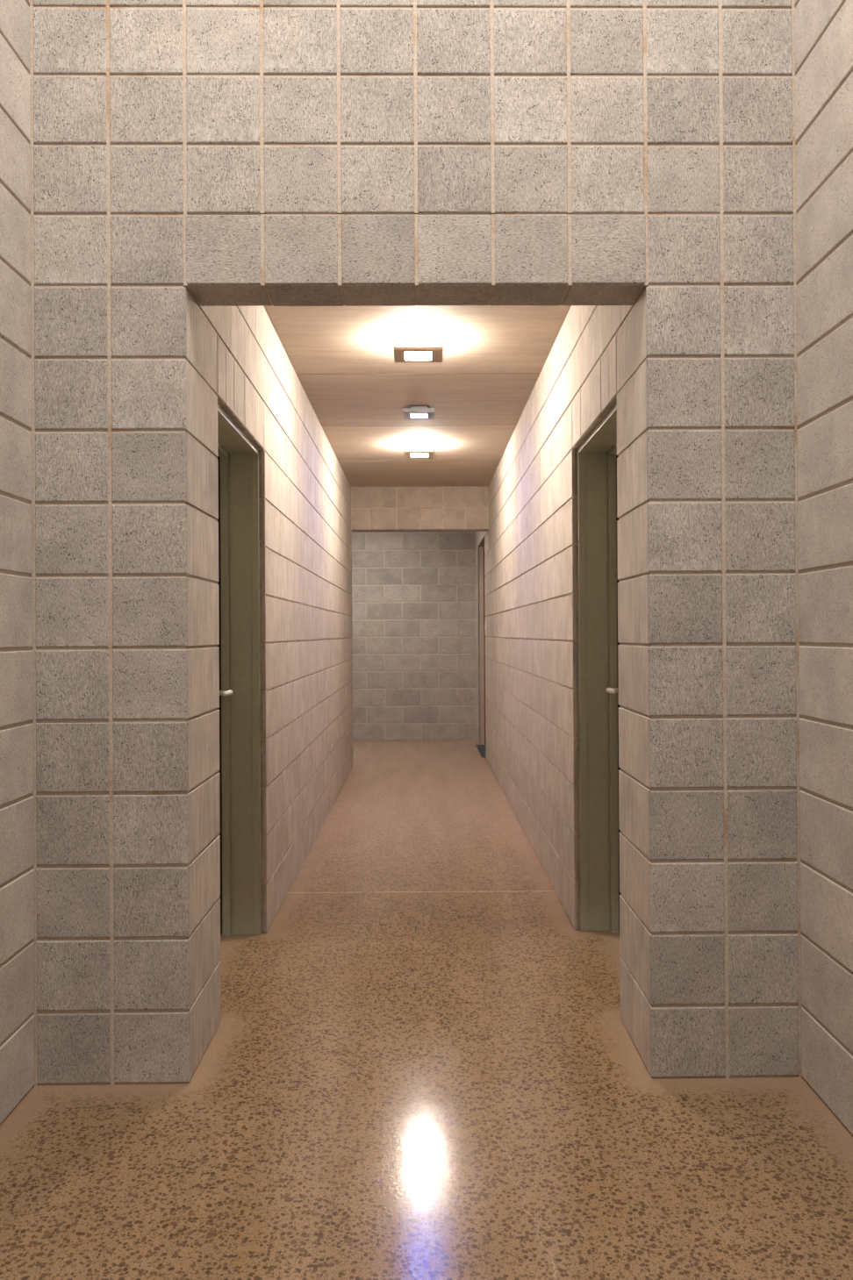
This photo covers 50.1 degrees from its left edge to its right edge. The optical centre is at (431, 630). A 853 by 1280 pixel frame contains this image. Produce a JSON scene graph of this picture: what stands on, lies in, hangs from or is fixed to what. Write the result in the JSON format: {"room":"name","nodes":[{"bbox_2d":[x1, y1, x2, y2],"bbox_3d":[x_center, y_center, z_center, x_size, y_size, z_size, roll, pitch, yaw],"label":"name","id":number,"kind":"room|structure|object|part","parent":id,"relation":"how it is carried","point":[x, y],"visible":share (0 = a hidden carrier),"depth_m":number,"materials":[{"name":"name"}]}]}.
{"room":"corridor","nodes":[
{"label":"corridor","id":0,"kind":"room"},
{"bbox_2d":[0,0,34,1124],"bbox_3d":[-1.173,-1.408,-0.046,0.200,5.300,5.125,0,0,-1],"label":"wall","id":1,"kind":"structure","parent":0,"point":[17,872],"depth_m":2.40,"materials":[{"name":"grey concrete"}]},
{"bbox_2d":[185,291,352,1079],"bbox_3d":[-0.801,-0.093,5.535,0.190,2.700,6.034,0,0,-1],"label":"wall","id":2,"kind":"structure","parent":0,"point":[241,361],"depth_m":3.96,"materials":[{"name":"grey concrete"}]},
{"bbox_2d":[216,404,261,935],"bbox_3d":[-0.807,0.251,3.346,0.206,2.000,0.870,0,0,-1],"label":"door","id":3,"kind":"structure","parent":2,"relation":"in","point":[239,540],"depth_m":3.76,"materials":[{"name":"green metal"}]},
{"bbox_3d":[-0.832,0.250,3.632,0.070,0.025,0.149,0,0,-1],"label":"handle","id":4,"kind":"part","parent":3,"relation":"part of","materials":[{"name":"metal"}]},
{"bbox_2d":[350,530,476,741],"bbox_3d":[-1.156,-0.076,10.638,3.937,2.700,0.200,0,0,-1],"label":"wall","id":5,"kind":"structure","parent":0,"point":[413,593],"depth_m":10.55,"materials":[{"name":"grey concrete"}]},
{"bbox_2d":[28,0,802,1086],"bbox_3d":[-0.047,-1.406,2.619,2.511,5.300,0.190,0,0,-1],"label":"wall","id":6,"kind":"structure","parent":0,"point":[222,153],"depth_m":2.52,"materials":[{"name":"grey concrete"}]},
{"bbox_2d":[263,304,571,486],"bbox_3d":[-0.082,-1.444,6.721,6.000,0.200,8.065,0,0,-1],"label":"ceiling","id":7,"kind":"structure","parent":0,"point":[494,357],"depth_m":4.94,"materials":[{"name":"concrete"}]},
{"bbox_2d":[393,334,443,362],"bbox_3d":[-0.060,-1.311,4.224,0.225,0.080,0.200,0,0,-1],"label":"ceiling light","id":8,"kind":"object","parent":7,"relation":"attached to","point":[410,347],"visible":1,"depth_m":4.14,"materials":[{"name":"beige paint"}]},
{"bbox_3d":[-0.060,-1.315,4.224,0.194,0.059,0.172,0,0,-1],"label":"glass","id":9,"kind":"part","parent":8,"relation":"part of","materials":[{"name":"white glass"}]},
{"bbox_3d":[-0.059,-1.276,4.223,0.123,0.006,0.123,0,0,-1],"label":"lamp glass","id":10,"kind":"part","parent":8,"relation":"part of","materials":[{"name":"white glass"}]},
{"bbox_2d":[404,442,434,457],"bbox_3d":[-0.086,-1.304,6.574,0.215,0.080,0.200,0,0,-1],"label":"ceiling light","id":11,"kind":"object","parent":7,"relation":"attached to","point":[420,449],"visible":1,"depth_m":6.49,"materials":[{"name":"beige paint"}]},
{"bbox_3d":[-0.086,-1.308,6.574,0.185,0.059,0.172,0,0,-1],"label":"glass","id":12,"kind":"part","parent":11,"relation":"part of","materials":[{"name":"white glass"}]},
{"bbox_3d":[-0.085,-1.269,6.573,0.123,0.006,0.123,0,0,-1],"label":"lamp glass","id":13,"kind":"part","parent":11,"relation":"part of","materials":[{"name":"white glass"}]},
{"bbox_2d":[403,406,435,419],"bbox_3d":[-0.074,-1.324,5.524,0.188,0.048,0.180,0,0,-1],"label":"ceiling light","id":14,"kind":"object","parent":7,"relation":"attached to","point":[414,412],"visible":1,"depth_m":5.47,"materials":[{"name":"grey paint"}]},
{"bbox_3d":[-0.074,-1.309,5.524,0.098,0.013,0.098,0,0,-1],"label":"lamp glass","id":15,"kind":"part","parent":14,"relation":"part of","materials":[{"name":"white glass"}]},
{"bbox_2d":[350,486,488,531],"bbox_3d":[-0.108,-1.138,8.548,1.290,0.400,0.190,0,0,-1],"label":"wall header","id":16,"kind":"structure","parent":0,"point":[422,508],"depth_m":8.46,"materials":[{"name":"grey concrete"}]},
{"bbox_2d":[0,740,852,1279],"bbox_3d":[-0.037,1.308,4.021,8.000,0.120,13.650,0,0,-1],"label":"floor","id":17,"kind":"structure","parent":0,"point":[421,1067],"depth_m":2.29,"materials":[{"name":"stone"}]},
{"bbox_2d":[475,744,485,757],"bbox_3d":[0.564,1.259,9.573,0.135,0.006,0.980,0,0,-1],"label":"door mat","id":18,"kind":"object","parent":17,"relation":"on","point":[481,748],"visible":0.51,"depth_m":9.64,"materials":[{"name":"grey"}]},
{"bbox_2d":[475,289,651,1073],"bbox_3d":[0.652,-0.098,6.548,0.190,2.700,8.028,0,0,-1],"label":"wall","id":19,"kind":"structure","parent":0,"point":[530,542],"depth_m":4.02,"materials":[{"name":"grey concrete"}]},
{"bbox_2d":[483,545,485,744],"bbox_3d":[0.626,0.162,9.583,0.078,2.191,1.088,0,0,-1],"label":"door","id":20,"kind":"structure","parent":19,"relation":"in","point":[483,546],"depth_m":10.07,"materials":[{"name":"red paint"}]},
{"bbox_2d":[577,403,621,931],"bbox_3d":[0.721,0.242,3.362,0.206,2.000,0.870,0,0,-1],"label":"door","id":21,"kind":"structure","parent":19,"relation":"in","point":[597,456],"depth_m":3.78,"materials":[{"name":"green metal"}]},
{"bbox_3d":[0.740,0.241,3.649,0.070,0.025,0.149,0,0,-1],"label":"handle","id":22,"kind":"part","parent":21,"relation":"part of","materials":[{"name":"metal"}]},
{"bbox_2d":[793,0,852,1135],"bbox_3d":[1.137,-1.420,-0.021,0.200,5.300,5.125,0,0,-1],"label":"wall","id":23,"kind":"structure","parent":0,"point":[823,29],"depth_m":2.35,"materials":[{"name":"grey concrete"}]}
]}

